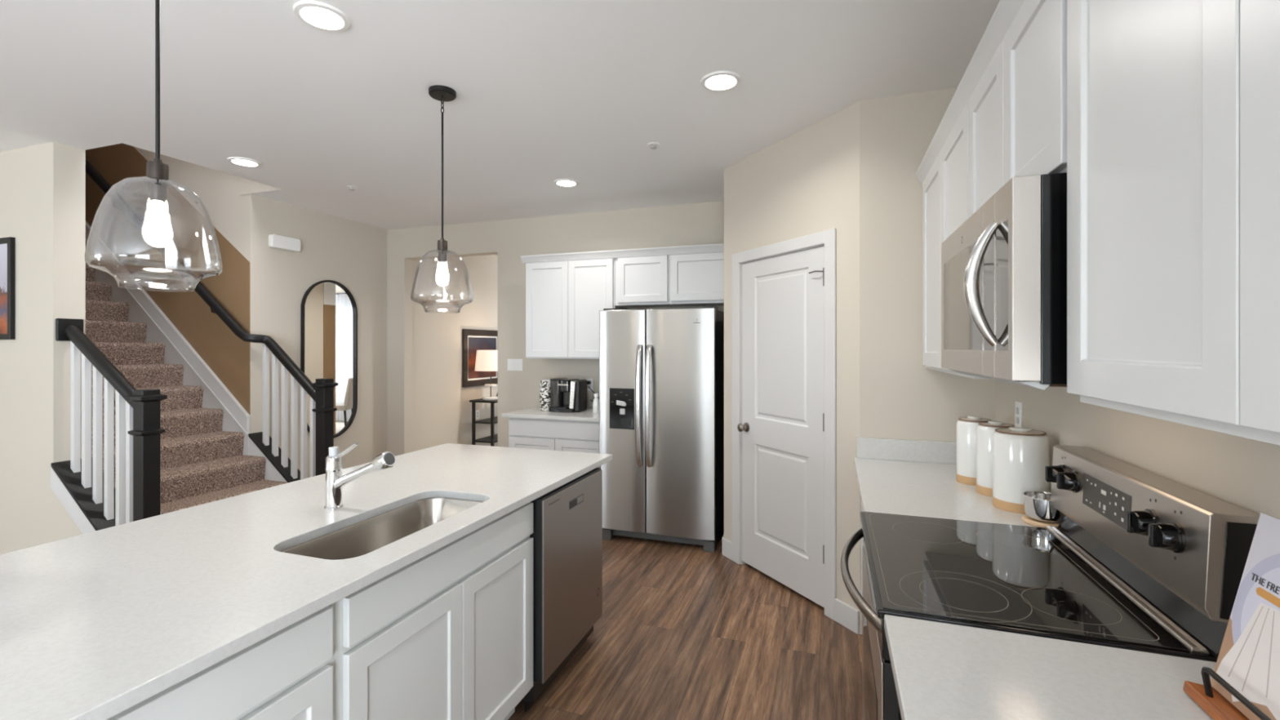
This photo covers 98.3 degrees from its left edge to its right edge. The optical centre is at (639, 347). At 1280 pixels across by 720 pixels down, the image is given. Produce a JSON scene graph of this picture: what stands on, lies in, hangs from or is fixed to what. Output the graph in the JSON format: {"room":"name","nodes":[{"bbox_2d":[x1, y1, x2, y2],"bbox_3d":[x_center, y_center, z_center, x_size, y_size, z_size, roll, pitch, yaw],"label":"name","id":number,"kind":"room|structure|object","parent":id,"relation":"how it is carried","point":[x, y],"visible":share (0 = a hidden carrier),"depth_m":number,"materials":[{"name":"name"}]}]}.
{"room":"kitchen","nodes":[
{"label":"kitchen","id":0,"kind":"room"},
{"bbox_2d":[0,142,85,554],"bbox_3d":[-5.179,0.103,4.031,4.780,2.743,0.155,0,0,19],"label":"wall","id":1,"kind":"structure","parent":0,"point":[42,186],"depth_m":3.48,"materials":[{"name":"beige paint"}]},
{"bbox_2d":[0,236,15,339],"bbox_3d":[-4.326,-0.377,3.642,0.686,0.653,0.025,0,0,19],"label":"framed picture","id":2,"kind":"object","parent":1,"relation":"attached to","point":[7,245],"visible":1,"depth_m":3.54,"materials":[{"name":"black wood"}]},
{"bbox_2d":[50,466,95,533],"bbox_3d":[-3.287,1.072,3.291,0.700,0.682,0.012,0,0,19],"label":"trim","id":3,"kind":"structure","parent":1,"relation":"attached to","point":[58,487],"depth_m":3.34,"materials":[{"name":"grey paint"}]},
{"bbox_2d":[50,318,167,530],"bbox_3d":[-3.200,0.647,3.361,0.817,1.655,0.202,0,0,19],"label":"stair railing","id":4,"kind":"object","parent":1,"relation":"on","point":[135,496],"visible":0.93,"depth_m":3.33,"materials":[{"name":"black wood"}]},
{"bbox_2d":[85,142,249,414],"bbox_3d":[-5.142,-1.311,5.231,4.067,4.971,0.006,0,0,19],"label":"wall","id":5,"kind":"structure","parent":0,"point":[188,235],"depth_m":4.84,"materials":[{"name":"brown paint"}]},
{"bbox_2d":[134,146,288,483],"bbox_3d":[-4.342,-1.175,5.045,5.700,5.300,0.192,0,0,19],"label":"wall","id":6,"kind":"structure","parent":0,"point":[219,192],"depth_m":4.69,"materials":[{"name":"beige paint"}]},
{"bbox_2d":[240,193,386,478],"bbox_3d":[-3.010,0.103,5.349,0.120,2.743,1.610,0,0,19],"label":"wall","id":7,"kind":"structure","parent":0,"point":[352,254],"depth_m":5.08,"materials":[{"name":"beige paint"}]},
{"bbox_2d":[268,234,300,251],"bbox_3d":[-3.099,-0.910,4.829,0.052,0.112,0.270,0,0,19],"label":"door chime","id":8,"kind":"object","parent":7,"relation":"attached to","point":[275,241],"visible":1,"depth_m":4.80,"materials":[{"name":"white plastic"}]},
{"bbox_2d":[300,280,357,437],"bbox_3d":[-2.954,0.115,5.282,0.030,1.510,0.610,0,0,19],"label":"wall mirror frame","id":9,"kind":"object","parent":7,"relation":"attached to","point":[328,309],"visible":0.69,"depth_m":5.32,"materials":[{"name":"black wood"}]},
{"bbox_2d":[412,254,497,451],"bbox_3d":[-1.955,0.103,7.857,0.120,2.743,3.820,0,0,19],"label":"wall","id":10,"kind":"structure","parent":0,"point":[442,409],"depth_m":6.63,"materials":[{"name":"beige paint"}]},
{"bbox_2d":[475,409,479,419],"bbox_3d":[-2.113,0.875,7.203,0.008,0.115,0.075,0,0,19],"label":"wall outlet","id":11,"kind":"object","parent":10,"relation":"attached to","point":[477,411],"visible":0.91,"depth_m":7.20,"materials":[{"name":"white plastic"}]},
{"bbox_2d":[462,328,497,387],"bbox_3d":[-2.071,0.135,7.283,0.035,0.730,0.820,0,0,19],"label":"framed picture","id":12,"kind":"object","parent":10,"relation":"attached to","point":[473,340],"visible":0.73,"depth_m":7.11,"materials":[{"name":"brown metal"}]},
{"bbox_2d":[468,337,496,378],"bbox_3d":[-2.067,0.135,7.282,0.001,0.520,0.610,0,0,19],"label":"print","id":13,"kind":"object","parent":12,"relation":"attached to","point":[475,344],"depth_m":7.20},
{"bbox_2d":[0,0,999,230],"bbox_3d":[-4.165,-1.418,-0.267,9.500,0.300,12.980,0,0,19],"label":"ceiling","id":14,"kind":"structure","parent":0,"point":[547,91],"depth_m":2.68,"materials":[{"name":"white paint"}]},
{"bbox_2d":[84,0,222,292],"bbox_3d":[-1.364,-0.717,1.565,0.293,1.103,0.293,0,0,19],"label":"pendant light","id":15,"kind":"object","parent":14,"relation":"hanging from","point":[157,215],"visible":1,"depth_m":1.56,"materials":[{"name":"clear glass"}]},
{"bbox_2d":[143,158,171,186],"bbox_3d":[-1.364,-0.498,1.565,0.060,0.067,0.060,0,0,19],"label":"socket","id":16,"kind":"object","parent":15,"relation":"attached to","point":[155,168],"depth_m":1.55,"materials":[{"name":"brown metal"}]},
{"bbox_2d":[226,156,262,167],"bbox_3d":[-2.698,-1.263,3.777,0.192,0.010,0.192,0,0,19],"label":"recessed light","id":17,"kind":"object","parent":14,"relation":"in","point":[244,162],"visible":1,"depth_m":3.77,"materials":[{"name":"white plastic"}]},
{"bbox_2d":[231,159,257,165],"bbox_3d":[-2.698,-1.263,3.777,0.146,0.002,0.146,0,0,19],"label":"diffuser","id":18,"kind":"object","parent":17,"relation":"attached to","point":[237,162],"depth_m":3.77,"materials":[{"name":"white plastic"}]},
{"bbox_2d":[293,0,351,31],"bbox_3d":[-1.216,-1.263,2.118,0.192,0.010,0.192,0,0,19],"label":"recessed light","id":19,"kind":"object","parent":14,"relation":"in","point":[317,15],"visible":1,"depth_m":2.11,"materials":[{"name":"white plastic"}]},
{"bbox_2d":[300,6,343,27],"bbox_3d":[-1.216,-1.263,2.118,0.146,0.002,0.146,0,0,19],"label":"diffuser","id":20,"kind":"object","parent":19,"relation":"attached to","point":[314,16],"depth_m":2.11,"materials":[{"name":"white plastic"}]},
{"bbox_2d":[346,186,357,191],"bbox_3d":[-2.280,-1.256,4.381,0.080,0.024,0.080,0,0,19],"label":"sprinkler","id":21,"kind":"object","parent":14,"relation":"attached to","point":[348,187],"visible":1,"depth_m":4.38,"materials":[{"name":"white plastic"}]},
{"bbox_2d":[410,84,473,313],"bbox_3d":[-0.978,-0.721,2.740,0.293,1.095,0.293,0,0,19],"label":"pendant light","id":22,"kind":"object","parent":14,"relation":"hanging from","point":[441,93],"visible":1,"depth_m":2.73,"materials":[{"name":"clear glass"}]},
{"bbox_2d":[435,238,448,253],"bbox_3d":[-0.978,-0.506,2.740,0.060,0.067,0.060,0,0,19],"label":"socket","id":23,"kind":"object","parent":22,"relation":"attached to","point":[442,244],"depth_m":2.72,"materials":[{"name":"brown metal"}]},
{"bbox_2d":[553,178,578,186],"bbox_3d":[-0.566,-1.263,4.254,0.192,0.010,0.192,0,0,19],"label":"recessed light","id":24,"kind":"object","parent":14,"relation":"in","point":[560,182],"visible":1,"depth_m":4.24,"materials":[{"name":"white plastic"}]},
{"bbox_2d":[556,181,575,185],"bbox_3d":[-0.566,-1.263,4.254,0.146,0.002,0.146,0,0,19],"label":"diffuser","id":25,"kind":"object","parent":24,"relation":"attached to","point":[558,183],"depth_m":4.26,"materials":[{"name":"white plastic"}]},
{"bbox_2d":[647,142,659,149],"bbox_3d":[0.085,-1.256,3.464,0.080,0.024,0.080,0,0,19],"label":"sprinkler","id":26,"kind":"object","parent":14,"relation":"attached to","point":[653,146],"visible":1,"depth_m":3.46,"materials":[{"name":"white plastic"}]},
{"bbox_2d":[700,71,741,91],"bbox_3d":[0.384,-1.263,2.632,0.192,0.010,0.192,0,0,19],"label":"recessed light","id":27,"kind":"object","parent":14,"relation":"in","point":[717,81],"visible":1,"depth_m":2.62,"materials":[{"name":"white plastic"}]},
{"bbox_2d":[705,75,736,88],"bbox_3d":[0.384,-1.263,2.632,0.146,0.002,0.146,0,0,19],"label":"diffuser","id":28,"kind":"object","parent":27,"relation":"attached to","point":[712,82],"depth_m":2.63,"materials":[{"name":"white plastic"}]},
{"bbox_2d":[386,200,724,456],"bbox_3d":[-0.863,0.103,5.396,3.910,2.743,0.120,0,0,19],"label":"wall","id":29,"kind":"structure","parent":0,"point":[701,223],"depth_m":5.46,"materials":[{"name":"beige paint"}]},
{"bbox_2d":[507,359,522,370],"bbox_3d":[-1.234,0.172,5.456,0.170,0.115,0.009,0,0,19],"label":"switch plate","id":30,"kind":"object","parent":29,"relation":"attached to","point":[513,364],"visible":1,"depth_m":5.45,"materials":[{"name":"white plastic"}]},
{"bbox_2d":[525,257,626,359],"bbox_3d":[-0.582,-0.343,5.061,0.870,0.888,0.330,0,0,19],"label":"upper cabinet","id":31,"kind":"object","parent":29,"relation":"attached to","point":[565,300],"visible":0.88,"depth_m":4.91,"materials":[{"name":"white paint"}]},
{"bbox_2d":[585,378,592,391],"bbox_3d":[-0.477,0.350,5.196,0.075,0.115,0.008,0,0,19],"label":"wall outlet","id":32,"kind":"object","parent":29,"relation":"attached to","point":[590,386],"visible":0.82,"depth_m":5.19,"materials":[{"name":"white plastic"}]},
{"bbox_2d":[615,252,724,307],"bbox_3d":[0.323,-0.574,4.749,1.038,0.427,0.330,0,0,19],"label":"upper cabinet","id":33,"kind":"object","parent":29,"relation":"attached to","point":[697,279],"visible":0.7,"depth_m":4.62,"materials":[{"name":"white paint"}]},
{"bbox_2d":[520,243,724,263],"bbox_3d":[-0.158,-0.800,4.734,1.943,0.061,0.056,0,0,19],"label":"crown molding","id":34,"kind":"structure","parent":33,"relation":"attached to","point":[719,247],"depth_m":4.71,"materials":[{"name":"white paint"}]},
{"bbox_2d":[507,532,862,719],"bbox_3d":[-3.061,1.535,2.780,9.600,0.120,6.260,0,0,19],"label":"floor","id":35,"kind":"structure","parent":0,"point":[683,631],"depth_m":2.69,"materials":[{"name":"brown wood"}]},
{"bbox_2d":[85,221,286,515],"bbox_3d":[-4.941,-0.580,4.597,4.661,4.110,1.070,0,0,19],"label":"staircase","id":36,"kind":"structure","parent":35,"relation":"on","point":[205,458],"depth_m":4.59,"materials":[{"name":"carpet"}]},
{"bbox_2d":[85,159,337,482],"bbox_3d":[-4.673,-0.831,5.055,4.710,4.611,0.233,0,0,18],"label":"stair railing","id":37,"kind":"object","parent":36,"relation":"attached to","point":[321,393],"visible":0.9,"depth_m":4.50,"materials":[{"name":"black wood"}]},
{"bbox_2d":[106,602,334,719],"bbox_3d":[-1.075,1.036,1.207,0.580,0.877,0.480,0,0,19],"label":"base cabinet","id":38,"kind":"object","parent":35,"relation":"on","point":[289,673],"visible":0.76,"depth_m":1.17,"materials":[{"name":"white paint"}]},
{"bbox_2d":[334,502,533,719],"bbox_3d":[-0.847,1.036,1.870,0.580,0.877,0.923,0,0,19],"label":"base cabinet","id":39,"kind":"object","parent":35,"relation":"on","point":[447,634],"visible":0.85,"depth_m":1.72,"materials":[{"name":"white paint"}]},
{"bbox_2d":[0,443,612,719],"bbox_3d":[-1.146,0.582,1.653,1.055,0.030,3.078,0,0,19],"label":"countertop","id":40,"kind":"structure","parent":39,"relation":"on","point":[95,625],"depth_m":1.37,"materials":[{"name":"white stone"}]},
{"bbox_2d":[324,441,395,510],"bbox_3d":[-0.978,0.449,1.924,0.289,0.237,0.062,0,0,19],"label":"kitchen faucet","id":41,"kind":"object","parent":40,"relation":"on","point":[335,481],"visible":1,"depth_m":1.94,"materials":[{"name":"silver metal"}]},
{"bbox_2d":[280,497,482,559],"bbox_3d":[-0.807,0.705,1.839,0.365,0.212,0.744,0,0,19],"label":"sink","id":42,"kind":"object","parent":40,"relation":"in","point":[368,535],"visible":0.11,"depth_m":1.98,"materials":[{"name":"silver metal"}]},
{"bbox_2d":[508,417,599,453],"bbox_3d":[-0.607,1.036,4.904,0.905,0.877,0.636,0,0,19],"label":"base cabinet","id":43,"kind":"object","parent":35,"relation":"on","point":[576,436],"visible":0.33,"depth_m":4.61,"materials":[{"name":"white paint"}]},
{"bbox_2d":[502,406,599,422],"bbox_3d":[-0.619,0.582,4.892,0.960,0.030,0.675,0,0,19],"label":"countertop","id":44,"kind":"structure","parent":43,"relation":"on","point":[587,415],"depth_m":4.68,"materials":[{"name":"white stone"}]},
{"bbox_2d":[539,379,550,410],"bbox_3d":[-0.850,0.429,4.990,0.108,0.276,0.108,0,0,19],"label":"pod holder","id":45,"kind":"object","parent":44,"relation":"on","point":[544,384],"visible":0.88,"depth_m":4.94,"materials":[{"name":"multicoloured"}]},
{"bbox_2d":[548,377,599,413],"bbox_3d":[-0.570,0.423,4.996,0.393,0.288,0.434,0,0,19],"label":"coffee maker","id":46,"kind":"object","parent":44,"relation":"on","point":[566,395],"visible":0.98,"depth_m":4.86,"materials":[{"name":"black plastic"}]},
{"bbox_2d":[552,406,568,408],"bbox_3d":[-0.688,0.529,4.860,0.140,0.015,0.100,0,0,19],"label":"drip tray","id":47,"kind":"object","parent":46,"relation":"on","point":[553,407],"depth_m":4.82,"materials":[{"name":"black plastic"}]},
{"bbox_2d":[592,393,599,413],"bbox_3d":[-0.379,0.483,4.806,0.064,0.168,0.064,0,0,19],"label":"bottle","id":48,"kind":"object","parent":44,"relation":"on","point":[596,401],"visible":0.91,"depth_m":4.78,"materials":[{"name":"white ceramic"}]},
{"bbox_2d":[521,467,602,711],"bbox_3d":[-0.573,1.034,2.584,0.612,0.871,0.599,0,0,19],"label":"dishwasher","id":49,"kind":"object","parent":35,"relation":"on","point":[566,535],"visible":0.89,"depth_m":2.39,"materials":[{"name":"silver metal"}]},
{"bbox_2d":[599,305,724,552],"bbox_3d":[0.221,0.587,4.434,0.900,1.776,0.853,0,0,19],"label":"refrigerator","id":50,"kind":"object","parent":35,"relation":"on","point":[661,371],"visible":0.98,"depth_m":4.08,"materials":[{"name":"silver metal"}]},
{"bbox_2d":[861,502,863,617],"bbox_3d":[1.250,1.036,2.268,0.595,0.877,1.008,0,0,19],"label":"base cabinet","id":51,"kind":"object","parent":35,"relation":"on","point":[862,510],"visible":0.02,"depth_m":2.77,"materials":[{"name":"white paint"}]},
{"bbox_2d":[853,457,1038,527],"bbox_3d":[1.237,0.582,2.274,0.632,0.030,1.012,0,0,19],"label":"countertop","id":52,"kind":"structure","parent":51,"relation":"on","point":[910,488],"depth_m":2.15,"materials":[{"name":"white stone"}]},
{"bbox_2d":[956,415,991,485],"bbox_3d":[1.406,0.429,2.323,0.136,0.276,0.136,0,0,19],"label":"canister","id":53,"kind":"object","parent":52,"relation":"on","point":[966,427],"visible":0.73,"depth_m":2.29,"materials":[{"name":"white ceramic"}]},
{"bbox_2d":[956,419,978,477],"bbox_3d":[1.406,0.421,2.323,0.136,0.226,0.136,0,0,19],"label":"jar","id":54,"kind":"object","parent":53,"relation":"on","point":[966,428],"depth_m":2.29,"materials":[{"name":"white ceramic"}]},
{"bbox_2d":[976,420,1014,497],"bbox_3d":[1.379,0.427,2.143,0.132,0.280,0.132,0,0,19],"label":"canister","id":55,"kind":"object","parent":52,"relation":"on","point":[984,430],"visible":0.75,"depth_m":2.12,"materials":[{"name":"white ceramic"}]},
{"bbox_2d":[976,424,999,488],"bbox_3d":[1.379,0.419,2.143,0.132,0.230,0.132,0,0,19],"label":"jar","id":56,"kind":"object","parent":55,"relation":"on","point":[984,433],"depth_m":2.12,"materials":[{"name":"white ceramic"}]},
{"bbox_2d":[992,426,1049,514],"bbox_3d":[1.343,0.426,1.954,0.166,0.282,0.166,0,0,19],"label":"canister","id":57,"kind":"object","parent":52,"relation":"on","point":[1020,455],"visible":0.86,"depth_m":1.89,"materials":[{"name":"white ceramic"}]},
{"bbox_2d":[1022,514,1060,528],"bbox_3d":[1.304,0.560,1.782,0.122,0.013,0.122,0,0,19],"label":"coaster","id":58,"kind":"object","parent":52,"relation":"on","point":[1025,518],"visible":0.45,"depth_m":1.75,"materials":[{"name":"beige wood"}]},
{"bbox_2d":[1022,490,1064,523],"bbox_3d":[1.304,0.516,1.782,0.122,0.076,0.122,0,0,19],"label":"steel bowl","id":59,"kind":"object","parent":58,"relation":"on","point":[1037,505],"visible":0.65,"depth_m":1.75,"materials":[{"name":"silver metal"}]},
{"bbox_2d":[840,444,1259,719],"bbox_3d":[0.902,0.878,1.451,0.710,1.154,0.756,0,0,19],"label":"range","id":60,"kind":"object","parent":35,"relation":"on","point":[1139,559],"visible":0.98,"depth_m":1.25,"materials":[{"name":"black glass"}]},
{"bbox_2d":[840,527,881,633],"bbox_3d":[0.615,0.617,1.550,0.102,0.029,0.726,0,0,19],"label":"handle","id":61,"kind":"object","parent":60,"relation":"in","point":[869,614],"depth_m":1.41,"materials":[{"name":"silver metal"}]},
{"bbox_2d":[862,545,900,719],"bbox_3d":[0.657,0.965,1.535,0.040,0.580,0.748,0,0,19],"label":"oven","id":62,"kind":"object","parent":60,"relation":"in","point":[879,695],"depth_m":1.39,"materials":[{"name":"black metal"}]},
{"bbox_2d":[859,511,1217,662],"bbox_3d":[0.904,0.572,1.450,0.576,0.019,0.756,0,0,19],"label":"cooktop","id":63,"kind":"object","parent":60,"relation":"in","point":[1047,582],"depth_m":1.29,"materials":[{"name":"black glass"}]},
{"bbox_3d":[0.684,1.037,0.627,0.595,0.877,0.932,0,0,19],"label":"base cabinet","id":64,"kind":"object","parent":35,"relation":"on","visible":0},
{"bbox_2d":[884,614,1216,719],"bbox_3d":[0.644,0.582,0.562,0.637,0.030,1.083,0,0,19],"label":"countertop","id":65,"kind":"structure","parent":64,"relation":"on","point":[941,671],"depth_m":0.95,"materials":[{"name":"white stone"}]},
{"bbox_2d":[1182,666,1271,719],"bbox_3d":[0.910,0.437,0.739,0.149,0.260,0.310,0,0,19],"label":"cookbook stand","id":66,"kind":"object","parent":65,"relation":"on","point":[1211,701],"visible":0.71,"depth_m":0.85,"materials":[{"name":"orange wood"}]},
{"bbox_2d":[1210,512,1279,719],"bbox_3d":[0.924,0.405,0.766,0.092,0.290,0.235,0,0,19],"label":"cookbook","id":67,"kind":"object","parent":66,"relation":"on","point":[1248,660],"visible":1,"depth_m":0.83,"materials":[{"name":"grey paper"}]},
{"bbox_2d":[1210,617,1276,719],"bbox_3d":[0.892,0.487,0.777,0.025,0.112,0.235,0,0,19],"label":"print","id":68,"kind":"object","parent":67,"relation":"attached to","point":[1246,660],"depth_m":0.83,"materials":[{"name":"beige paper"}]},
{"bbox_2d":[1216,602,1279,719],"bbox_3d":[0.908,0.460,0.804,0.035,0.158,0.166,0,0,19],"label":"print","id":69,"kind":"object","parent":67,"relation":"attached to","point":[1248,660],"depth_m":0.83,"materials":[{"name":"white paper"}]},
{"bbox_2d":[1231,553,1279,644],"bbox_3d":[0.913,0.399,0.779,0.047,0.211,0.214,0,0,19],"label":"print","id":70,"kind":"object","parent":67,"relation":"attached to","point":[1255,611],"depth_m":0.84,"materials":[{"name":"grey"}]},
{"bbox_2d":[1240,567,1279,634],"bbox_3d":[0.912,0.401,0.776,0.040,0.180,0.184,0,0,19],"label":"print","id":71,"kind":"object","parent":67,"relation":"attached to","point":[1260,589],"depth_m":0.83,"materials":[{"name":"grey paper"}]},
{"bbox_2d":[1256,586,1279,608],"bbox_3d":[0.918,0.372,0.773,0.003,0.015,0.155,0,0,19],"label":"print","id":72,"kind":"object","parent":67,"relation":"attached to","point":[1266,597],"depth_m":0.82,"materials":[{"name":"brown"}]},
{"bbox_2d":[724,101,859,610],"bbox_3d":[0.909,0.103,3.416,0.100,2.743,1.216,0,0,-26],"label":"wall","id":73,"kind":"structure","parent":0,"point":[806,182],"depth_m":3.13,"materials":[{"name":"beige paint"}]},
{"bbox_2d":[732,228,835,620],"bbox_3d":[0.877,0.416,3.422,0.172,2.118,0.943,0,0,-26],"label":"door","id":74,"kind":"structure","parent":73,"relation":"in","point":[787,428],"depth_m":3.35,"materials":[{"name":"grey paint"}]},
{"bbox_2d":[722,537,859,634],"bbox_3d":[0.858,1.415,3.391,0.014,0.120,1.216,0,0,-26],"label":"baseboard","id":75,"kind":"structure","parent":73,"relation":"attached to","point":[846,615],"depth_m":2.92,"materials":[{"name":"grey paint"}]},
{"bbox_2d":[859,87,995,634],"bbox_3d":[1.435,0.103,2.805,0.604,2.743,0.120,0,0,19],"label":"wall","id":76,"kind":"structure","parent":0,"point":[900,397],"depth_m":2.79,"materials":[{"name":"beige paint"}]},
{"bbox_2d":[856,436,956,464],"bbox_3d":[1.405,0.514,2.741,0.619,0.105,0.020,0,0,19],"label":"backsplash","id":77,"kind":"structure","parent":76,"relation":"attached to","point":[904,450],"depth_m":2.76,"materials":[{"name":"white stone"}]},
{"bbox_2d":[995,380,1279,519],"bbox_3d":[-0.025,0.103,-2.594,0.156,2.743,11.280,0,0,19],"label":"wall","id":78,"kind":"structure","parent":0,"point":[1243,473],"depth_m":1.31,"materials":[{"name":"beige paint"}]},
{"bbox_2d":[922,102,985,378],"bbox_3d":[1.382,-0.354,2.221,0.324,0.912,1.009,0,0,19],"label":"upper cabinet","id":79,"kind":"object","parent":78,"relation":"attached to","point":[945,185],"visible":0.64,"depth_m":2.27,"materials":[{"name":"white paint"}]},
{"bbox_2d":[968,0,1066,217],"bbox_3d":[1.090,-0.579,1.376,0.324,0.463,0.776,0,0,19],"label":"upper cabinet","id":80,"kind":"object","parent":78,"relation":"attached to","point":[1017,109],"visible":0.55,"depth_m":1.30,"materials":[{"name":"white paint"}]},
{"bbox_2d":[941,172,1066,390],"bbox_3d":[1.025,-0.128,1.408,0.464,0.426,0.754,0,0,19],"label":"microwave","id":81,"kind":"object","parent":80,"relation":"attached to","point":[1004,269],"visible":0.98,"depth_m":1.11,"materials":[{"name":"silver metal"}]},
{"bbox_2d":[1014,400,1022,426],"bbox_3d":[1.580,0.285,2.311,0.008,0.115,0.075,0,0,19],"label":"wall outlet","id":82,"kind":"object","parent":78,"relation":"attached to","point":[1018,406],"visible":0.84,"depth_m":2.30,"materials":[{"name":"white plastic"}]},
{"bbox_2d":[1066,0,1279,445],"bbox_3d":[0.804,-0.354,0.547,0.324,0.912,0.938,0,0,19],"label":"upper cabinet","id":83,"kind":"object","parent":78,"relation":"attached to","point":[1173,106],"visible":1,"depth_m":0.73,"materials":[{"name":"white paint"}]},
{"bbox_2d":[915,0,1024,186],"bbox_3d":[0.946,-0.829,1.454,0.044,0.068,2.745,0,0,19],"label":"crown molding","id":84,"kind":"structure","parent":83,"relation":"attached to","point":[1006,11],"depth_m":1.69,"materials":[{"name":"white paint"}]},
{"bbox_3d":[0.885,1.535,6.814,6.170,0.120,3.940,0,0,19],"label":"floor","id":85,"kind":"structure","parent":0,"visible":0},
{"bbox_2d":[469,398,497,446],"bbox_3d":[-1.766,1.065,7.294,0.375,0.820,1.060,0,0,19],"label":"console table","id":86,"kind":"object","parent":85,"relation":"on","point":[491,439],"visible":0.3,"depth_m":6.85,"materials":[{"name":"black wood"}]},
{"bbox_2d":[474,434,497,443],"bbox_3d":[-1.773,1.165,7.297,0.300,0.020,1.020,0,0,19],"label":"shelf","id":87,"kind":"object","parent":86,"relation":"attached to","point":[486,439],"depth_m":6.87,"materials":[{"name":"black wood"}]},
{"bbox_2d":[474,416,497,423],"bbox_3d":[-1.773,0.930,7.297,0.300,0.020,1.020,0,0,19],"label":"shelf","id":88,"kind":"object","parent":86,"relation":"attached to","point":[488,420],"depth_m":6.86,"materials":[{"name":"black wood"}]},
{"bbox_2d":[475,350,497,399],"bbox_3d":[-1.894,0.346,7.021,0.390,0.618,0.390,0,0,19],"label":"table lamp","id":89,"kind":"object","parent":86,"relation":"on","point":[486,360],"visible":0.86,"depth_m":6.86,"materials":[{"name":"white fabric"}]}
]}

